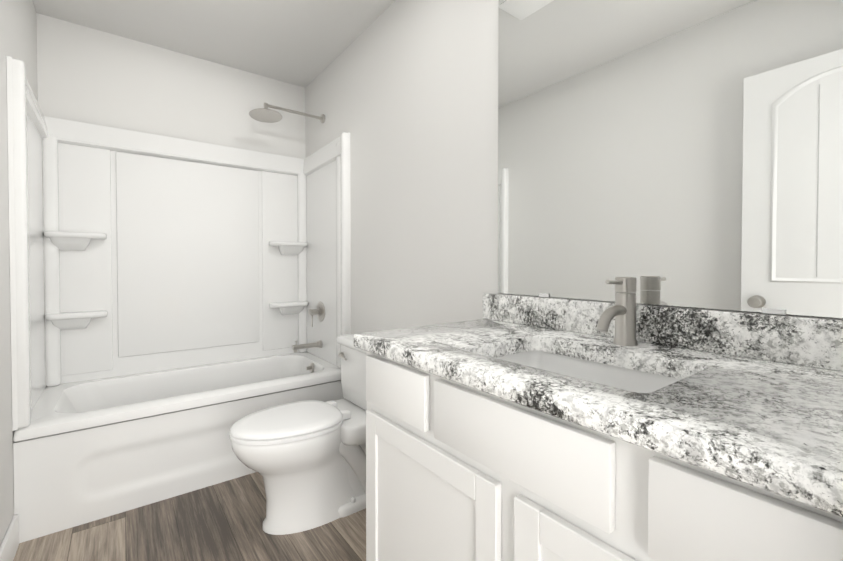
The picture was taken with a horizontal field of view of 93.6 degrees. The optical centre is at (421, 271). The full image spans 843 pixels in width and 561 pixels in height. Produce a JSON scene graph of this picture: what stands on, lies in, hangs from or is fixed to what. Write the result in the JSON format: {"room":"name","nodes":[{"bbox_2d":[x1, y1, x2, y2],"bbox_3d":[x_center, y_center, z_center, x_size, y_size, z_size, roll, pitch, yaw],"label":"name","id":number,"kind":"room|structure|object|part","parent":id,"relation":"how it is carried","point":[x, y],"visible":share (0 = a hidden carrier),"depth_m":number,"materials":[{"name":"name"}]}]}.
{"room":"bathroom","nodes":[
{"label":"bathroom","id":0,"kind":"room"},
{"bbox_2d":[0,0,37,545],"bbox_3d":[-1.215,-0.140,0.922,0.100,2.540,3.348,-1,1,-37],"label":"wall","id":1,"kind":"structure","parent":0,"point":[18,29],"depth_m":1.56,"materials":[{"name":"white paint"}]},
{"bbox_2d":[0,514,18,560],"bbox_3d":[-1.160,1.065,0.963,0.014,0.130,1.638,-1,1,-37],"label":"baseboard","id":2,"kind":"structure","parent":1,"relation":"attached to","point":[9,546],"depth_m":1.52,"materials":[{"name":"white paint"}]},
{"bbox_2d":[36,13,305,158],"bbox_3d":[-1.550,-0.167,2.706,1.524,2.540,0.100,-1,1,-37],"label":"wall","id":3,"kind":"structure","parent":0,"point":[91,76],"depth_m":2.52,"materials":[{"name":"white paint"}]},
{"bbox_2d":[13,472,365,560],"bbox_3d":[-0.568,1.173,1.433,1.724,0.100,3.348,-1,1,-37],"label":"floor","id":4,"kind":"structure","parent":0,"point":[222,521],"depth_m":1.67,"materials":[{"name":"brown wood"}]},
{"bbox_2d":[6,56,350,542],"bbox_3d":[-1.282,-0.004,2.356,1.522,2.225,0.750,-1,1,-37],"label":"bathtub","id":5,"kind":"object","parent":4,"relation":"on","point":[179,308],"visible":0.9,"depth_m":2.37,"materials":[{"name":"white plastic"}]},
{"bbox_2d":[44,231,106,249],"bbox_3d":[-1.941,-0.171,2.227,0.268,0.097,0.119,-1,1,-37],"label":"shelf","id":6,"kind":"object","parent":5,"relation":"attached to","point":[53,240],"depth_m":2.21,"materials":[{"name":"white plastic"}]},
{"bbox_2d":[45,310,107,329],"bbox_3d":[-1.941,0.279,2.233,0.268,0.097,0.119,-1,1,-37],"label":"shelf","id":7,"kind":"object","parent":5,"relation":"attached to","point":[54,319],"depth_m":2.22,"materials":[{"name":"white plastic"}]},
{"bbox_2d":[269,301,307,314],"bbox_3d":[-0.989,0.278,2.956,0.282,0.097,0.119,-1,1,-37],"label":"shelf","id":8,"kind":"object","parent":5,"relation":"attached to","point":[275,307],"depth_m":2.94,"materials":[{"name":"white plastic"}]},
{"bbox_2d":[269,241,307,254],"bbox_3d":[-0.989,-0.172,2.949,0.282,0.097,0.119,-1,1,-37],"label":"shelf","id":9,"kind":"object","parent":5,"relation":"attached to","point":[275,247],"depth_m":2.94,"materials":[{"name":"white plastic"}]},
{"bbox_3d":[-0.804,0.516,2.783,0.206,0.076,0.054,-1,1,-37],"label":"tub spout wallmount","id":10,"kind":"part","parent":5,"relation":"part of","materials":[{"name":"silver metal"}]},
{"bbox_2d":[229,332,366,534],"bbox_3d":[-0.471,0.734,1.871,0.799,0.764,0.484,-1,1,-37],"label":"toilet","id":11,"kind":"object","parent":4,"relation":"on","point":[306,459],"visible":0.81,"depth_m":1.73,"materials":[{"name":"white ceramic"}]},
{"bbox_3d":[-0.589,0.669,1.781,0.503,0.045,0.378,-1,1,-37],"label":"seat","id":12,"kind":"part","parent":11,"relation":"part of","materials":[{"name":"white plastic"}]},
{"bbox_3d":[-0.519,0.903,1.837,0.668,0.427,0.372,-1,1,-37],"label":"bowl","id":13,"kind":"part","parent":11,"relation":"part of","materials":[{"name":"white ceramic"}]},
{"bbox_3d":[-0.411,0.443,2.078,0.027,0.028,0.094,-1,1,-37],"label":"lever","id":14,"kind":"part","parent":11,"relation":"part of","materials":[{"name":"silver metal"}]},
{"bbox_3d":[-0.244,0.370,2.038,0.228,0.041,0.484,-1,1,-37],"label":"tank lid","id":15,"kind":"part","parent":11,"relation":"part of","materials":[{"name":"white ceramic"}]},
{"bbox_3d":[-0.241,0.539,2.043,0.201,0.295,0.456,-1,1,-37],"label":"tank","id":16,"kind":"part","parent":11,"relation":"part of","materials":[{"name":"white ceramic"}]},
{"bbox_2d":[354,277,842,560],"bbox_3d":[0.386,0.573,0.933,0.591,1.114,1.204,-1,1,-37],"label":"bathroom vanity","id":17,"kind":"object","parent":4,"relation":"on","point":[624,427],"visible":1,"depth_m":0.75,"materials":[{"name":"white paint"}]},
{"bbox_2d":[354,319,842,516],"bbox_3d":[0.386,0.218,0.927,0.591,0.041,1.204,-1,1,-37],"label":"countertop","id":18,"kind":"structure","parent":17,"relation":"on","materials":[{"name":"stone"}]},
{"bbox_2d":[497,350,680,392],"bbox_3d":[0.354,0.317,0.921,0.370,0.156,0.510,-1,1,-37],"label":"sink","id":19,"kind":"object","parent":18,"relation":"in","point":[617,374],"depth_m":1.04,"materials":[{"name":"white ceramic"}]},
{"bbox_2d":[596,277,637,345],"bbox_3d":[0.509,0.105,1.036,0.164,0.181,0.059,-1,1,-37],"label":"faucet","id":20,"kind":"object","parent":18,"relation":"on","point":[624,310],"depth_m":1.04,"materials":[{"name":"silver metal"}]},
{"bbox_2d":[32,0,395,87],"bbox_3d":[-0.568,-1.467,1.392,1.724,0.100,3.348,-1,1,-37],"label":"ceiling","id":21,"kind":"structure","parent":0,"point":[304,43],"depth_m":2.31,"materials":[{"name":"white paint"}]},
{"bbox_2d":[305,0,842,333],"bbox_3d":[0.079,-0.155,1.903,0.100,2.540,3.348,-1,1,-37],"label":"wall","id":22,"kind":"structure","parent":0,"point":[404,93],"depth_m":1.93,"materials":[{"name":"white paint"}]},
{"bbox_2d":[482,293,842,370],"bbox_3d":[0.613,0.143,1.099,0.021,0.102,1.204,-1,1,-37],"label":"backsplash","id":23,"kind":"structure","parent":22,"relation":"attached to","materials":[{"name":"stone"}]},
{"bbox_2d":[498,0,842,318],"bbox_3d":[0.631,-0.519,1.080,0.006,1.220,1.109,-1,1,-37],"label":"mirror glass","id":24,"kind":"object","parent":22,"relation":"attached to","point":[683,153],"visible":1,"depth_m":1.04,"materials":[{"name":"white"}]},
{"bbox_2d":[539,293,548,296],"bbox_3d":[0.420,0.081,1.358,0.005,0.012,0.040,-1,1,-37],"label":"mirror clip","id":25,"kind":"object","parent":24,"relation":"attached to","point":[540,294],"depth_m":1.36,"materials":[{"name":"white"}]},
{"bbox_2d":[762,308,785,314],"bbox_3d":[0.783,0.088,0.880,0.005,0.012,0.040,-1,1,-37],"label":"mirror clip","id":26,"kind":"object","parent":24,"relation":"attached to","point":[773,311],"depth_m":0.88,"materials":[{"name":"white"}]}
]}

